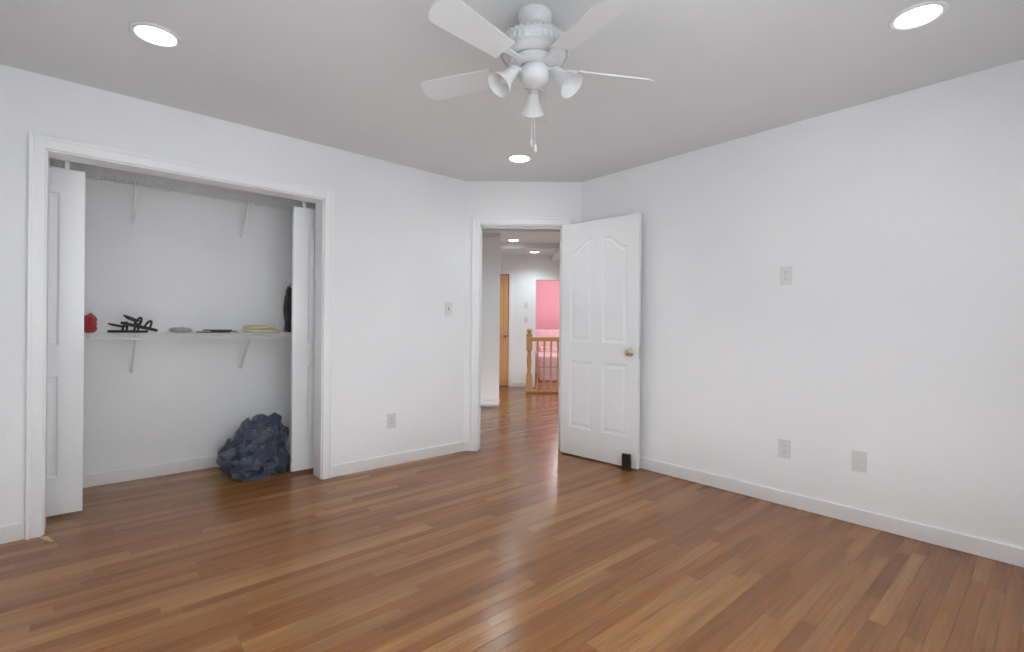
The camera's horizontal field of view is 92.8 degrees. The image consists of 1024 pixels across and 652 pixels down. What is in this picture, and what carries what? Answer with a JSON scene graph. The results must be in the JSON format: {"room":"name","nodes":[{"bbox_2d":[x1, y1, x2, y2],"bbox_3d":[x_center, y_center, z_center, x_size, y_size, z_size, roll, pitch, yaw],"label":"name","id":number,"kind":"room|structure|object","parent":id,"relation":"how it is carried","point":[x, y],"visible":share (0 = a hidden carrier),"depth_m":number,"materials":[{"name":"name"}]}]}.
{"room":"bedroom","nodes":[
{"label":"bedroom","id":0,"kind":"room"},
{"bbox_2d":[49,158,315,474],"bbox_3d":[-2.519,-0.109,3.759,2.520,2.440,0.100,1,0,-42],"label":"wall","id":1,"kind":"structure","parent":0,"point":[166,262],"depth_m":3.67,"materials":[{"name":"white paint"}]},
{"bbox_2d":[49,160,315,237],"bbox_3d":[-2.360,-0.871,3.611,2.274,0.301,0.323,1,0,-42],"label":"closet shelf","id":2,"kind":"object","parent":1,"relation":"attached to","point":[135,179],"visible":0.67,"depth_m":3.52,"materials":[{"name":"white metal"}]},
{"bbox_2d":[83,445,289,487],"bbox_3d":[-2.480,1.066,3.727,2.290,0.090,0.014,1,0,-42],"label":"baseboard","id":3,"kind":"structure","parent":1,"relation":"attached to","point":[129,474],"depth_m":3.56,"materials":[{"name":"white wood"}]},
{"bbox_2d":[84,332,290,373],"bbox_3d":[-2.369,0.197,3.611,2.274,0.301,0.323,1,0,-42],"label":"closet shelf","id":4,"kind":"object","parent":1,"relation":"attached to","point":[163,334],"visible":0.67,"depth_m":3.48,"materials":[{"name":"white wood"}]},
{"bbox_2d":[84,313,97,332],"bbox_3d":[-2.809,-0.021,3.243,0.082,0.130,0.107,1,0,-42],"label":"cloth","id":5,"kind":"object","parent":4,"relation":"on","point":[90,322],"visible":0.88,"depth_m":3.22,"materials":[{"name":"red fabric"}]},
{"bbox_2d":[107,315,157,332],"bbox_3d":[-2.615,-0.016,3.370,0.277,0.123,0.139,1,0,-42],"label":"clothes hanger","id":6,"kind":"object","parent":4,"relation":"on","point":[135,325],"visible":1,"depth_m":3.35,"materials":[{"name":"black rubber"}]},
{"bbox_2d":[169,327,191,332],"bbox_3d":[-2.417,0.027,3.556,0.148,0.041,0.123,1,0,-42],"label":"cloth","id":7,"kind":"object","parent":4,"relation":"on","point":[180,329],"visible":1,"depth_m":3.52,"materials":[{"name":"white fabric"}]},
{"bbox_2d":[196,330,236,332],"bbox_3d":[-2.236,0.038,3.721,0.269,0.021,0.236,1,0,-42],"label":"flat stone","id":8,"kind":"object","parent":4,"relation":"on","point":[216,331],"visible":1,"depth_m":3.67,"materials":[{"name":"grey"}]},
{"bbox_2d":[242,325,278,332],"bbox_3d":[-2.024,0.022,3.921,0.250,0.058,0.196,1,0,-42],"label":"cloth","id":9,"kind":"object","parent":4,"relation":"on","point":[259,330],"visible":1,"depth_m":3.84,"materials":[{"name":"beige fabric"}]},
{"bbox_2d":[283,284,291,331],"bbox_3d":[-1.827,-0.150,4.003,0.092,0.404,0.101,1,0,-42],"label":"hanging cloth","id":10,"kind":"object","parent":4,"relation":"on","point":[287,309],"visible":0.73,"depth_m":3.98,"materials":[{"name":"black fabric"}]},
{"bbox_2d":[0,64,465,525],"bbox_3d":[-1.692,-0.102,3.384,3.338,2.440,0.140,1,0,-42],"label":"wall","id":11,"kind":"structure","parent":0,"point":[399,280],"depth_m":3.69,"materials":[{"name":"white paint"}]},
{"bbox_2d":[0,522,24,543],"bbox_3d":[-2.654,1.065,2.435,0.315,0.090,0.014,1,0,-42],"label":"baseboard","id":12,"kind":"structure","parent":11,"relation":"attached to","point":[13,532],"depth_m":2.50,"materials":[{"name":"white wood"}]},
{"bbox_2d":[46,161,84,516],"bbox_3d":[-2.730,0.050,2.731,0.500,2.078,0.035,1,0,-42],"label":"closet door","id":13,"kind":"structure","parent":11,"relation":"in","point":[65,358],"depth_m":2.83,"materials":[{"name":"white paint"}]},
{"bbox_2d":[25,133,333,539],"bbox_3d":[-1.999,0.048,3.195,2.290,2.135,0.316,1,0,-42],"label":"trim","id":14,"kind":"structure","parent":11,"relation":"attached to","point":[42,149],"depth_m":2.71,"materials":[{"name":"white wood"}]},
{"bbox_2d":[290,201,315,471],"bbox_3d":[-1.474,0.061,3.846,0.500,2.078,0.035,1,0,-42],"label":"closet door","id":15,"kind":"structure","parent":11,"relation":"in","point":[302,342],"depth_m":3.72,"materials":[{"name":"white paint"}]},
{"bbox_2d":[388,413,395,428],"bbox_3d":[-0.969,0.765,3.933,0.072,0.118,0.007,1,0,-42],"label":"electrical outlet","id":16,"kind":"object","parent":11,"relation":"attached to","point":[391,420],"visible":1,"depth_m":3.93,"materials":[{"name":"white plastic"}]},
{"bbox_2d":[332,441,469,477],"bbox_3d":[-0.868,1.080,4.017,1.256,0.090,0.020,1,0,-42],"label":"baseboard","id":17,"kind":"structure","parent":11,"relation":"attached to","point":[341,469],"depth_m":3.96,"materials":[{"name":"white wood"}]},
{"bbox_2d":[445,302,451,315],"bbox_3d":[-0.554,-0.152,4.289,0.072,0.118,0.016,1,0,-42],"label":"light switch","id":18,"kind":"object","parent":11,"relation":"attached to","point":[448,308],"visible":1,"depth_m":4.29,"materials":[{"name":"white plastic"}]},
{"bbox_2d":[0,373,1023,651],"bbox_3d":[-0.298,1.160,8.054,11.640,0.060,13.740,1,0,-42],"label":"floor","id":19,"kind":"structure","parent":0,"point":[518,531],"depth_m":2.27,"materials":[{"name":"brown wood"}]},
{"bbox_2d":[40,536,53,541],"bbox_3d":[-2.421,1.109,2.537,0.059,0.006,0.111,1,0,-42],"label":"wood","id":20,"kind":"object","parent":19,"relation":"on","point":[47,538],"visible":1,"depth_m":2.54,"materials":[{"name":"beige wood"}]},
{"bbox_2d":[216,412,289,480],"bbox_3d":[-1.946,0.895,3.700,0.526,0.441,0.455,1,0,-42],"label":"blanket","id":21,"kind":"object","parent":19,"relation":"on","point":[254,448],"visible":1,"depth_m":3.57,"materials":[{"name":"fabric"}]},
{"bbox_2d":[526,329,558,393],"bbox_3d":[1.475,0.601,8.253,2.482,1.090,0.112,1,0,0],"label":"railing","id":22,"kind":"object","parent":19,"relation":"on","point":[529,338],"visible":0.23,"depth_m":8.23,"materials":[{"name":"brown wood"}]},
{"bbox_2d":[535,330,558,380],"bbox_3d":[1.316,0.619,11.043,1.560,1.050,2.060,1,0,0],"label":"bed","id":23,"kind":"object","parent":19,"relation":"on","point":[547,333],"visible":0.25,"depth_m":10.62,"materials":[{"name":"pink fabric"}]},
{"bbox_2d":[621,453,630,470],"bbox_3d":[0.906,1.077,3.860,0.072,0.128,0.032,1,0,36],"label":"door stop","id":24,"kind":"object","parent":19,"relation":"on","point":[626,462],"visible":1,"depth_m":3.84,"materials":[{"name":"black plastic"}]},
{"bbox_2d":[0,0,1023,255],"bbox_3d":[-0.276,-1.339,8.054,11.640,0.060,13.740,1,0,-42],"label":"ceiling","id":25,"kind":"structure","parent":0,"point":[346,74],"depth_m":2.46,"materials":[{"name":"paint"}]},
{"bbox_2d":[129,22,181,47],"bbox_3d":[-1.615,-1.317,2.212,0.194,0.009,0.194,1,0,-42],"label":"recessed light","id":26,"kind":"object","parent":25,"relation":"in","point":[155,35],"visible":1,"depth_m":2.20,"materials":[{"name":"white plastic"}]},
{"bbox_2d":[507,154,531,162],"bbox_3d":[0.058,-1.302,3.791,0.194,0.009,0.194,1,0,-42],"label":"recessed light","id":27,"kind":"object","parent":25,"relation":"in","point":[519,158],"visible":0.98,"depth_m":3.79,"materials":[{"name":"white plastic"}]},
{"bbox_2d":[482,229,559,260],"bbox_3d":[0.383,-1.259,7.013,4.599,0.090,4.323,1,0,-42],"label":"beams","id":28,"kind":"structure","parent":25,"relation":"attached to","point":[555,256],"depth_m":7.65,"materials":[{"name":"paint"}]},
{"bbox_2d":[421,0,654,152],"bbox_3d":[0.086,-1.007,2.015,1.029,0.598,1.037,1,0,-42],"label":"ceiling fan","id":29,"kind":"object","parent":25,"relation":"hanging from","point":[533,47],"visible":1,"depth_m":1.96,"materials":[{"name":"white plastic"}]},
{"bbox_2d":[888,0,948,30],"bbox_3d":[1.689,-1.288,2.030,0.194,0.009,0.194,1,0,-42],"label":"recessed light","id":30,"kind":"object","parent":25,"relation":"in","point":[918,15],"visible":1,"depth_m":2.02,"materials":[{"name":"white plastic"}]},
{"bbox_2d":[481,237,559,400],"bbox_3d":[0.660,-0.081,7.984,8.724,2.440,7.621,1,0,-42],"label":"wall","id":31,"kind":"structure","parent":0,"point":[525,269],"depth_m":9.11,"materials":[{"name":"white paint"}]},
{"bbox_2d":[481,399,499,406],"bbox_3d":[-1.075,1.079,6.822,1.481,0.090,1.246,1,0,-42],"label":"baseboard","id":32,"kind":"structure","parent":31,"relation":"attached to","point":[497,403],"depth_m":6.79,"materials":[{"name":"white wood"}]},
{"bbox_2d":[499,275,508,385],"bbox_3d":[-0.417,0.079,9.140,0.566,2.080,0.514,1,0,-42],"label":"hall door","id":33,"kind":"structure","parent":31,"relation":"in","point":[504,330],"depth_m":9.13,"materials":[{"name":"brown wood"}]},
{"bbox_2d":[500,271,511,386],"bbox_3d":[-0.425,0.049,9.107,0.643,2.160,0.510,1,0,-42],"label":"trim","id":34,"kind":"structure","parent":31,"relation":"attached to","point":[510,273],"depth_m":9.10,"materials":[{"name":"white wood"}]},
{"bbox_2d":[512,382,525,386],"bbox_3d":[0.177,1.090,9.107,0.283,0.090,0.251,1,0,-42],"label":"baseboard","id":35,"kind":"structure","parent":31,"relation":"attached to","point":[514,384],"depth_m":9.10,"materials":[{"name":"white wood"}]},
{"bbox_2d":[532,277,559,386],"bbox_3d":[0.874,0.111,9.113,0.755,2.060,0.654,1,0,-42],"label":"trim","id":36,"kind":"structure","parent":31,"relation":"attached to","point":[534,278],"depth_m":9.10,"materials":[{"name":"white wood"}]},
{"bbox_2d":[464,181,580,440],"bbox_3d":[0.096,-0.086,4.483,1.126,2.440,0.140,1,0,0],"label":"wall","id":37,"kind":"structure","parent":0,"point":[518,199],"depth_m":4.41,"materials":[{"name":"white paint"}]},
{"bbox_2d":[470,217,570,450],"bbox_3d":[0.077,0.076,4.480,0.890,2.115,0.186,1,0,0],"label":"door frame","id":38,"kind":"structure","parent":37,"relation":"attached to","point":[479,224],"depth_m":4.39,"materials":[{"name":"white wood"}]},
{"bbox_2d":[560,213,641,468],"bbox_3d":[0.743,0.117,4.130,0.148,2.020,0.773,1,0,-42],"label":"door","id":39,"kind":"structure","parent":38,"relation":"attached to","point":[600,337],"depth_m":4.07,"materials":[{"name":"white paint"}]},
{"bbox_2d":[581,59,1023,547],"bbox_3d":[1.838,-0.071,3.145,0.140,2.440,3.576,1,0,-42],"label":"wall","id":40,"kind":"structure","parent":0,"point":[885,330],"depth_m":2.86,"materials":[{"name":"white paint"}]},
{"bbox_2d":[778,439,790,458],"bbox_3d":[1.748,0.788,3.127,0.007,0.118,0.072,1,0,-42],"label":"electrical outlet","id":41,"kind":"object","parent":40,"relation":"attached to","point":[784,448],"visible":1,"depth_m":3.12,"materials":[{"name":"white plastic"}]},
{"bbox_2d":[780,266,791,284],"bbox_3d":[1.757,-0.322,3.127,0.007,0.118,0.072,1,0,-42],"label":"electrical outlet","id":42,"kind":"object","parent":40,"relation":"attached to","point":[785,275],"visible":1,"depth_m":3.12,"materials":[{"name":"white plastic"}]},
{"bbox_2d":[639,456,1023,567],"bbox_3d":[1.694,1.103,3.160,0.040,0.090,3.437,1,0,-42],"label":"baseboard","id":43,"kind":"structure","parent":40,"relation":"attached to","point":[997,551],"depth_m":2.83,"materials":[{"name":"white wood"}]},
{"bbox_2d":[852,450,866,472],"bbox_3d":[2.010,0.786,2.825,0.016,0.118,0.072,1,0,-42],"label":"outlet","id":44,"kind":"object","parent":40,"relation":"attached to","point":[859,461],"visible":1,"depth_m":2.83,"materials":[{"name":"white plastic"}]}
]}

